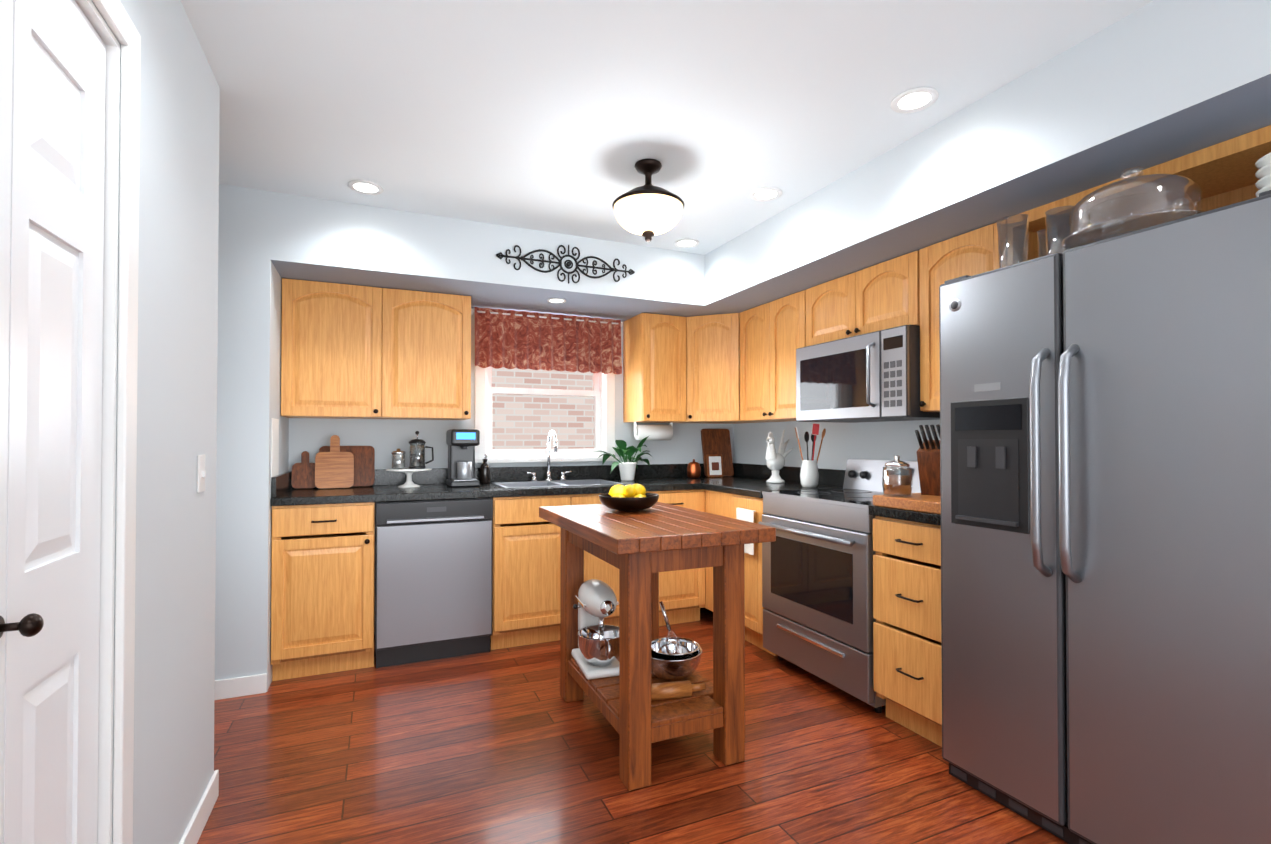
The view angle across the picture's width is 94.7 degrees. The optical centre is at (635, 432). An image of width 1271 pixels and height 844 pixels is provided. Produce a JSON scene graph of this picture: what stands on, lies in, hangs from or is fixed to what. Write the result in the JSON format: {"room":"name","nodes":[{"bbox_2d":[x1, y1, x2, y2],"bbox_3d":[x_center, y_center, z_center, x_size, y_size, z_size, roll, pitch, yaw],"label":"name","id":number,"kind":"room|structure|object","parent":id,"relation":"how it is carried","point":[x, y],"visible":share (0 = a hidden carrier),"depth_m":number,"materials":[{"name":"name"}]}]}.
{"room":"kitchen","nodes":[
{"label":"kitchen","id":0,"kind":"room"},
{"bbox_2d":[91,0,219,843],"bbox_3d":[-0.648,0.004,0.086,0.120,2.400,4.080,0,-1,-24],"label":"wall","id":1,"kind":"structure","parent":0,"point":[174,669],"depth_m":1.57,"materials":[{"name":"white paint"}]},
{"bbox_2d":[0,0,105,843],"bbox_3d":[-0.941,0.200,0.883,0.087,2.002,0.688,0,-1,-24],"label":"closet door","id":2,"kind":"structure","parent":1,"relation":"in","point":[52,102],"depth_m":1.01,"materials":[{"name":"white wood"}]},
{"bbox_2d":[75,0,140,843],"bbox_3d":[-0.983,0.165,0.866,0.136,2.095,0.850,0,-1,-24],"label":"door frame","id":3,"kind":"structure","parent":1,"relation":"attached to","point":[122,384],"depth_m":1.22,"materials":[{"name":"white wood"}]},
{"bbox_2d":[179,770,218,843],"bbox_3d":[-1.258,1.177,1.624,0.012,0.090,0.772,0,-1,-24],"label":"baseboard","id":4,"kind":"structure","parent":1,"relation":"attached to","point":[198,821],"depth_m":1.80,"materials":[{"name":"white"}]},
{"bbox_2d":[197,454,205,492],"bbox_3d":[-1.327,0.124,1.796,0.014,0.114,0.070,0,-1,-24],"label":"switch plate","id":5,"kind":"object","parent":1,"relation":"attached to","point":[201,473],"visible":1,"depth_m":1.79,"materials":[{"name":"white plastic"}]},
{"bbox_2d":[215,184,288,690],"bbox_3d":[-2.453,0.037,2.875,1.220,2.400,0.680,0,-1,-24],"label":"wall","id":6,"kind":"structure","parent":0,"point":[249,345],"depth_m":2.77,"materials":[{"name":"white paint"}]},
{"bbox_2d":[214,673,266,699],"bbox_3d":[-2.315,1.188,2.544,1.218,0.090,0.012,0,-1,-24],"label":"baseboard","id":7,"kind":"structure","parent":6,"relation":"attached to","point":[240,686],"depth_m":2.74,"materials":[{"name":"white"}]},
{"bbox_2d":[271,418,278,477],"bbox_3d":[-1.826,0.083,2.970,0.002,0.310,0.210,0,-1,-24],"label":"notes","id":8,"kind":"object","parent":6,"relation":"attached to","point":[275,451],"visible":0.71,"depth_m":2.97,"materials":[{"name":"white paper"}]},
{"bbox_2d":[289,308,732,634],"bbox_3d":[-1.210,0.049,3.875,4.600,2.400,0.150,0,-1,-24],"label":"wall","id":9,"kind":"structure","parent":0,"point":[384,438],"depth_m":3.76,"materials":[{"name":"white paint"}]},
{"bbox_2d":[281,278,470,419],"bbox_3d":[-1.500,-0.456,3.462,0.988,0.738,0.379,0,-1,-24],"label":"upper cabinet","id":10,"kind":"object","parent":9,"relation":"attached to","point":[348,351],"visible":1,"depth_m":3.30,"materials":[{"name":"brown wood"}]},
{"bbox_2d":[475,366,618,462],"bbox_3d":[-0.625,-0.309,4.101,1.030,1.020,0.175,0,-1,-24],"label":"window","id":11,"kind":"structure","parent":9,"relation":"in","point":[604,427],"depth_m":4.08,"materials":[{"name":"white"}]},
{"bbox_2d":[471,307,622,373],"bbox_3d":[-0.582,-0.616,4.007,1.060,0.393,0.094,0,-1,-24],"label":"valance curtain","id":12,"kind":"object","parent":11,"relation":"attached to","point":[513,339],"visible":0.98,"depth_m":3.98,"materials":[{"name":"red fabric"}]},
{"bbox_2d":[623,313,685,422],"bbox_3d":[0.141,-0.447,4.184,0.338,0.738,0.379,0,-1,-24],"label":"upper cabinet","id":13,"kind":"object","parent":9,"relation":"attached to","point":[654,368],"visible":1,"depth_m":4.05,"materials":[{"name":"brown wood"}]},
{"bbox_2d":[634,422,672,439],"bbox_3d":[0.130,-0.012,4.207,0.292,0.129,0.110,0,-1,-24],"label":"paper towel","id":14,"kind":"object","parent":13,"relation":"attached to","point":[657,432],"visible":0.98,"depth_m":4.16,"materials":[{"name":"white paper"}]},
{"bbox_2d":[673,313,769,423],"bbox_3d":[0.618,-0.446,4.267,0.618,0.738,0.609,0,-1,-24],"label":"upper cabinet","id":15,"kind":"object","parent":9,"relation":"attached to","point":[712,369],"visible":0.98,"depth_m":4.04,"materials":[{"name":"brown wood"}]},
{"bbox_2d":[197,608,1068,843],"bbox_3d":[-0.130,1.249,1.402,4.600,0.060,6.400,0,-1,-24],"label":"floor","id":16,"kind":"structure","parent":0,"point":[509,745],"depth_m":2.14,"materials":[{"name":"brown wood"}]},
{"bbox_2d":[271,502,374,680],"bbox_3d":[-1.692,0.802,3.230,0.462,0.878,0.616,0,-1,-24],"label":"base cabinet","id":17,"kind":"object","parent":16,"relation":"on","point":[322,587],"depth_m":2.96,"materials":[{"name":"brown wood"}]},
{"bbox_2d":[271,430,754,505],"bbox_3d":[-0.493,0.248,3.745,3.066,0.538,0.656,0,-1,-24],"label":"countertop","id":18,"kind":"structure","parent":17,"relation":"on","point":[591,479],"depth_m":3.64,"materials":[{"name":"black stone"}]},
{"bbox_2d":[291,435,374,488],"bbox_3d":[-1.772,0.167,3.446,0.432,0.309,0.155,0,-1,-24],"label":"cutting boards","id":19,"kind":"object","parent":18,"relation":"on","point":[335,465],"visible":0.96,"depth_m":3.41,"materials":[{"name":"brown wood"}]},
{"bbox_2d":[386,468,431,487],"bbox_3d":[-1.352,0.269,3.499,0.256,0.108,0.256,0,-1,-24],"label":"cake stand","id":20,"kind":"object","parent":18,"relation":"on","point":[408,483],"visible":0.92,"depth_m":3.45,"materials":[{"name":"white ceramic"}]},
{"bbox_2d":[391,448,405,468],"bbox_3d":[-1.401,0.153,3.462,0.080,0.122,0.080,0,-1,-24],"label":"jar","id":21,"kind":"object","parent":20,"relation":"on","point":[398,462],"visible":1,"depth_m":3.43,"materials":[{"name":"silver glass"}]},
{"bbox_2d":[409,431,433,468],"bbox_3d":[-1.294,0.101,3.537,0.142,0.227,0.098,0,-1,-24],"label":"press","id":22,"kind":"object","parent":20,"relation":"on","point":[416,460],"visible":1,"depth_m":3.50,"materials":[{"name":"clear glass"}]},
{"bbox_2d":[446,429,479,486],"bbox_3d":[-1.071,0.152,3.631,0.170,0.345,0.286,0,-1,-24],"label":"coffee maker","id":23,"kind":"object","parent":18,"relation":"on","point":[462,443],"visible":1,"depth_m":3.53,"materials":[{"name":"black plastic"}]},
{"bbox_2d":[480,454,489,483],"bbox_3d":[-0.976,0.230,3.799,0.064,0.192,0.067,0,-1,-24],"label":"soap bottle","id":24,"kind":"object","parent":18,"relation":"on","point":[484,472],"visible":1,"depth_m":3.77,"materials":[{"name":"black"}]},
{"bbox_2d":[526,430,571,481],"bbox_3d":[-0.558,0.153,3.907,0.314,0.344,0.206,0,-1,-24],"label":"faucet","id":25,"kind":"object","parent":18,"relation":"on","point":[534,479],"depth_m":3.96,"materials":[{"name":"silver metal"}]},
{"bbox_2d":[491,479,623,505],"bbox_3d":[-0.505,0.420,3.782,0.764,0.194,0.464,0,-1,-24],"label":"sink basin","id":26,"kind":"object","parent":18,"relation":"in","point":[533,483],"depth_m":3.88,"materials":[{"name":"silver metal"}]},
{"bbox_2d":[591,436,650,480],"bbox_3d":[-0.046,0.171,4.045,0.504,0.317,0.351,0,-1,-24],"label":"potted plant","id":27,"kind":"object","parent":18,"relation":"on","point":[627,470],"visible":1,"depth_m":4.03,"materials":[{"name":"green plant"}]},
{"bbox_2d":[687,459,700,477],"bbox_3d":[0.432,0.264,4.337,0.104,0.138,0.104,0,-1,-24],"label":"copper canister","id":28,"kind":"object","parent":18,"relation":"on","point":[693,469],"visible":1,"depth_m":4.30,"materials":[{"name":"orange metal"}]},
{"bbox_2d":[706,454,723,476],"bbox_3d":[0.601,0.248,4.429,0.130,0.170,0.032,0,-1,-18],"label":"framed print","id":29,"kind":"object","parent":18,"relation":"on","point":[714,465],"visible":1,"depth_m":4.42,"materials":[{"name":"brown wood"}]},
{"bbox_2d":[701,429,733,476],"bbox_3d":[0.632,0.151,4.537,0.240,0.367,0.093,0,-1,-19],"label":"cutting board","id":30,"kind":"object","parent":18,"relation":"on","point":[716,441],"visible":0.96,"depth_m":4.54,"materials":[{"name":"brown wood"}]},
{"bbox_2d":[375,498,492,667],"bbox_3d":[-1.191,0.807,3.425,0.600,0.872,0.632,0,-1,-24],"label":"dishwasher","id":31,"kind":"object","parent":16,"relation":"on","point":[433,590],"visible":1,"depth_m":3.15,"materials":[{"name":"grey metal"}]},
{"bbox_2d":[490,497,506,649],"bbox_3d":[-1.200,0.804,3.447,0.720,0.878,0.616,0,-1,-24],"label":"base cabinet","id":32,"kind":"object","parent":16,"relation":"on","point":[498,640],"depth_m":3.31,"materials":[{"name":"brown wood"}]},
{"bbox_2d":[507,491,650,647],"bbox_3d":[-0.481,0.808,3.763,0.959,0.878,0.616,0,-1,-24],"label":"base cabinet","id":33,"kind":"object","parent":16,"relation":"on","point":[533,542],"depth_m":3.40,"materials":[{"name":"brown wood"}]},
{"bbox_2d":[539,502,775,790],"bbox_3d":[0.025,0.789,2.448,0.619,0.885,1.000,0,-1,-24],"label":"island table","id":34,"kind":"object","parent":16,"relation":"on","point":[640,550],"visible":0.85,"depth_m":2.17,"materials":[{"name":"brown wood"}]},
{"bbox_2d":[571,579,618,679],"bbox_3d":[-0.168,0.834,2.550,0.205,0.366,0.371,0,-1,-24],"label":"stand mixer","id":35,"kind":"object","parent":34,"relation":"on","point":[595,654],"visible":0.96,"depth_m":2.46,"materials":[{"name":"white metal"}]},
{"bbox_2d":[599,493,658,511],"bbox_3d":[-0.029,0.312,2.626,0.270,0.071,0.270,0,-1,-24],"label":"fruit bowl","id":36,"kind":"object","parent":34,"relation":"on","point":[635,504],"visible":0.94,"depth_m":2.52,"materials":[{"name":"black"}]},
{"bbox_2d":[608,484,645,497],"bbox_3d":[-0.029,0.281,2.628,0.187,0.106,0.178,0,-1,-24],"label":"lemons","id":37,"kind":"object","parent":36,"relation":"in","point":[633,491],"visible":0.56,"depth_m":2.60,"materials":[{"name":"yellow food"}]},
{"bbox_2d":[651,601,701,680],"bbox_3d":[0.151,0.865,2.459,0.258,0.303,0.258,0,-1,-24],"label":"bowls","id":38,"kind":"object","parent":34,"relation":"on","point":[673,658],"visible":0.96,"depth_m":2.38,"materials":[{"name":"silver metal"}]},
{"bbox_2d":[651,680,705,700],"bbox_3d":[0.126,0.984,2.237,0.292,0.058,0.058,0,-1,-13],"label":"rolling pin","id":39,"kind":"object","parent":34,"relation":"on","point":[671,690],"visible":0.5,"depth_m":2.22,"materials":[{"name":"brown wood"}]},
{"bbox_2d":[651,489,704,625],"bbox_3d":[0.098,0.811,4.017,0.523,0.878,0.616,0,-1,-24],"label":"base cabinet","id":40,"kind":"object","parent":16,"relation":"on","point":[682,592],"depth_m":3.79,"materials":[{"name":"brown wood"}]},
{"bbox_2d":[704,490,727,611],"bbox_3d":[0.800,0.808,3.784,0.616,0.878,0.416,0,-1,-24],"label":"base cabinet","id":41,"kind":"object","parent":16,"relation":"on","point":[716,503],"depth_m":3.77,"materials":[{"name":"brown wood"}]},
{"bbox_2d":[728,493,755,645],"bbox_3d":[0.921,0.805,3.508,0.616,0.878,0.336,0,-1,-24],"label":"base cabinet","id":42,"kind":"object","parent":16,"relation":"on","point":[735,501],"depth_m":3.38,"materials":[{"name":"brown wood"}]},
{"bbox_2d":[752,497,777,655],"bbox_3d":[1.142,0.799,3.006,0.616,0.878,0.868,0,-1,-24],"label":"base cabinet","id":43,"kind":"object","parent":16,"relation":"on","point":[757,503],"depth_m":3.28,"materials":[{"name":"brown wood"}]},
{"bbox_2d":[736,508,755,554],"bbox_3d":[0.625,0.557,3.331,0.028,0.244,0.170,0,-1,-24],"label":"hanging towel","id":44,"kind":"object","parent":43,"relation":"hanging from","point":[745,514],"visible":0.52,"depth_m":3.31,"materials":[{"name":"beige fabric"}]},
{"bbox_2d":[703,464,845,497],"bbox_3d":[0.862,0.295,3.643,0.666,0.140,0.620,0,-1,-24],"label":"countertop","id":45,"kind":"structure","parent":43,"relation":"on","point":[749,480],"depth_m":3.72,"materials":[{"name":"black stone"}]},
{"bbox_2d":[765,430,792,482],"bbox_3d":[0.955,0.152,3.892,0.285,0.351,0.144,0,-1,-24],"label":"rooster figurine","id":46,"kind":"object","parent":45,"relation":"on","point":[775,462],"visible":1,"depth_m":3.82,"materials":[{"name":"white ceramic"}]},
{"bbox_2d":[795,423,825,487],"bbox_3d":[1.046,0.132,3.498,0.156,0.382,0.146,0,-1,-24],"label":"utensil crock","id":47,"kind":"object","parent":45,"relation":"on","point":[809,475],"visible":1,"depth_m":3.46,"materials":[{"name":"white ceramic"}]},
{"bbox_2d":[758,459,920,712],"bbox_3d":[1.118,0.693,2.990,0.712,1.090,0.764,0,-1,-24],"label":"range","id":48,"kind":"object","parent":16,"relation":"on","point":[817,582],"visible":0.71,"depth_m":2.82,"materials":[{"name":"silver metal"}]},
{"bbox_2d":[873,516,941,746],"bbox_3d":[1.382,0.793,2.460,0.616,0.878,0.406,0,-1,-24],"label":"base cabinet","id":49,"kind":"object","parent":16,"relation":"on","point":[907,670],"depth_m":2.36,"materials":[{"name":"brown wood"}]},
{"bbox_2d":[869,505,940,525],"bbox_3d":[1.384,0.282,2.467,0.658,0.140,0.406,0,-1,-24],"label":"countertop","id":50,"kind":"structure","parent":49,"relation":"on","point":[908,515],"depth_m":2.34,"materials":[{"name":"black stone"}]},
{"bbox_2d":[873,493,940,513],"bbox_3d":[1.282,0.288,2.427,0.420,0.045,0.370,0,-1,-24],"label":"board","id":51,"kind":"object","parent":50,"relation":"on","point":[919,502],"visible":0.27,"depth_m":2.36,"materials":[{"name":"brown wood"}]},
{"bbox_2d":[882,455,912,495],"bbox_3d":[1.110,0.180,2.484,0.120,0.170,0.120,0,-1,-24],"label":"cookie jar","id":52,"kind":"object","parent":51,"relation":"on","point":[894,484],"visible":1,"depth_m":2.45,"materials":[{"name":"clear glass"}]},
{"bbox_2d":[915,424,939,495],"bbox_3d":[1.293,0.115,2.509,0.215,0.300,0.100,0,-1,-36],"label":"knife block","id":53,"kind":"object","parent":51,"relation":"on","point":[928,455],"visible":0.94,"depth_m":2.47,"materials":[{"name":"brown wood"}]},
{"bbox_2d":[939,190,1270,843],"bbox_3d":[1.575,0.336,1.811,0.778,1.777,0.936,0,-1,-24],"label":"refrigerator","id":54,"kind":"object","parent":16,"relation":"on","point":[1105,449],"visible":1,"depth_m":1.60,"materials":[{"name":"grey metal"}]},
{"bbox_2d":[997,206,1075,267],"bbox_3d":[1.430,-0.647,2.070,0.175,0.255,0.244,0,-1,-24],"label":"glass vases","id":55,"kind":"object","parent":54,"relation":"on","point":[1049,243],"visible":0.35,"depth_m":2.08,"materials":[{"name":"clear glass"}]},
{"bbox_2d":[1061,166,1205,249],"bbox_3d":[1.485,-0.658,1.752,0.344,0.268,0.344,0,-1,-24],"label":"glass cake dome","id":56,"kind":"object","parent":54,"relation":"on","point":[1089,234],"visible":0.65,"depth_m":1.71,"materials":[{"name":"clear glass"}]},
{"bbox_2d":[1255,152,1270,196],"bbox_3d":[1.665,-0.610,1.443,0.190,0.166,0.190,0,-1,-24],"label":"plate stack","id":57,"kind":"object","parent":54,"relation":"on","point":[1263,173],"visible":0.58,"depth_m":1.48,"materials":[{"name":"white ceramic"}]},
{"bbox_2d":[180,0,1153,254],"bbox_3d":[-0.049,-1.223,1.248,4.600,0.080,6.000,0,-1,-24],"label":"ceiling","id":58,"kind":"structure","parent":0,"point":[559,116],"depth_m":2.02,"materials":[{"name":"white paint"}]},
{"bbox_2d":[348,180,382,194],"bbox_3d":[-1.277,-1.160,2.773,0.153,0.008,0.153,0,-1,21],"label":"recessed light","id":59,"kind":"object","parent":58,"relation":"in","point":[360,186],"depth_m":2.77,"materials":[{"name":"white plastic"}]},
{"bbox_2d":[612,158,684,241],"bbox_3d":[0.056,-0.997,2.548,0.314,0.339,0.314,0,-1,-24],"label":"semi-flush ceiling light","id":60,"kind":"object","parent":58,"relation":"attached to","point":[648,210],"visible":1,"depth_m":2.46,"materials":[{"name":"white glass"}]},
{"bbox_2d":[674,239,698,247],"bbox_3d":[0.312,-1.150,3.558,0.153,0.008,0.153,0,-1,21],"label":"recessed light","id":61,"kind":"object","parent":58,"relation":"in","point":[682,243],"depth_m":3.56,"materials":[{"name":"white plastic"}]},
{"bbox_2d":[750,187,781,200],"bbox_3d":[0.635,-1.159,2.849,0.153,0.008,0.153,0,-1,21],"label":"recessed light","id":62,"kind":"object","parent":58,"relation":"in","point":[766,193],"depth_m":2.84,"materials":[{"name":"white"}]},
{"bbox_2d":[890,87,938,113],"bbox_3d":[0.981,-1.168,2.060,0.153,0.008,0.153,0,-1,21],"label":"recessed light","id":63,"kind":"object","parent":58,"relation":"in","point":[917,99],"depth_m":2.06,"materials":[{"name":"white plastic"}]},
{"bbox_2d":[270,0,1270,321],"bbox_3d":[0.513,-1.015,1.471,3.070,0.330,5.660,0,-1,-24],"label":"soffit","id":64,"kind":"structure","parent":0,"point":[1154,82],"depth_m":2.38,"materials":[{"name":"white paint"}]},
{"bbox_2d":[547,298,565,303],"bbox_3d":[-0.490,-0.820,3.639,0.119,0.007,0.119,0,-1,-30],"label":"recessed light","id":65,"kind":"object","parent":64,"relation":"in","point":[552,300],"depth_m":3.63,"materials":[{"name":"white"}]},
{"bbox_2d":[496,245,634,283],"bbox_3d":[-0.389,-0.982,3.410,0.839,0.224,0.022,0,-1,-24],"label":"wall art","id":66,"kind":"object","parent":64,"relation":"attached to","point":[559,262],"visible":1,"depth_m":3.40,"materials":[{"name":"black metal"}]},
{"bbox_2d":[733,420,939,469],"bbox_3d":[1.979,0.028,2.125,0.150,2.400,6.000,0,-1,-24],"label":"wall","id":67,"kind":"structure","parent":0,"point":[842,443],"depth_m":3.63,"materials":[{"name":"white paint"}]},
{"bbox_2d":[740,290,805,421],"bbox_3d":[0.984,-0.452,3.731,0.379,0.738,0.666,0,-1,-24],"label":"upper cabinet","id":68,"kind":"object","parent":67,"relation":"attached to","point":[772,336],"visible":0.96,"depth_m":3.65,"materials":[{"name":"brown wood"}]},
{"bbox_2d":[806,250,919,345],"bbox_3d":[1.274,-0.658,3.074,0.379,0.343,0.766,0,-1,-24],"label":"upper cabinet","id":69,"kind":"object","parent":67,"relation":"attached to","point":[881,296],"visible":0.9,"depth_m":2.95,"materials":[{"name":"brown wood"}]},
{"bbox_2d":[796,325,939,422],"bbox_3d":[1.234,-0.275,3.052,0.464,0.417,0.762,0,-1,-24],"label":"microwave","id":70,"kind":"object","parent":69,"relation":"attached to","point":[872,377],"visible":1,"depth_m":2.87,"materials":[{"name":"grey metal"}]},
{"bbox_2d":[919,220,1007,411],"bbox_3d":[1.512,-0.467,2.532,0.379,0.738,0.406,0,-1,-24],"label":"upper cabinet","id":71,"kind":"object","parent":67,"relation":"attached to","point":[973,253],"visible":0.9,"depth_m":2.57,"materials":[{"name":"brown wood"}]},
{"bbox_2d":[1008,125,1270,265],"bbox_3d":[1.806,-0.704,1.903,0.348,0.278,0.978,0,-1,-24],"label":"upper cabinet","id":72,"kind":"object","parent":67,"relation":"attached to","point":[1221,174],"visible":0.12,"depth_m":1.90,"materials":[{"name":"brown wood"}]},
{"label":"outside","id":73,"kind":"structure","parent":0,"visible":0},
{"bbox_2d":[492,367,593,448],"bbox_3d":[-0.794,-0.194,4.547,2.800,2.500,0.040,0,-1,-24],"label":"brick wall","id":74,"kind":"structure","parent":73,"point":[519,421],"depth_m":4.55,"materials":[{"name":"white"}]}
]}

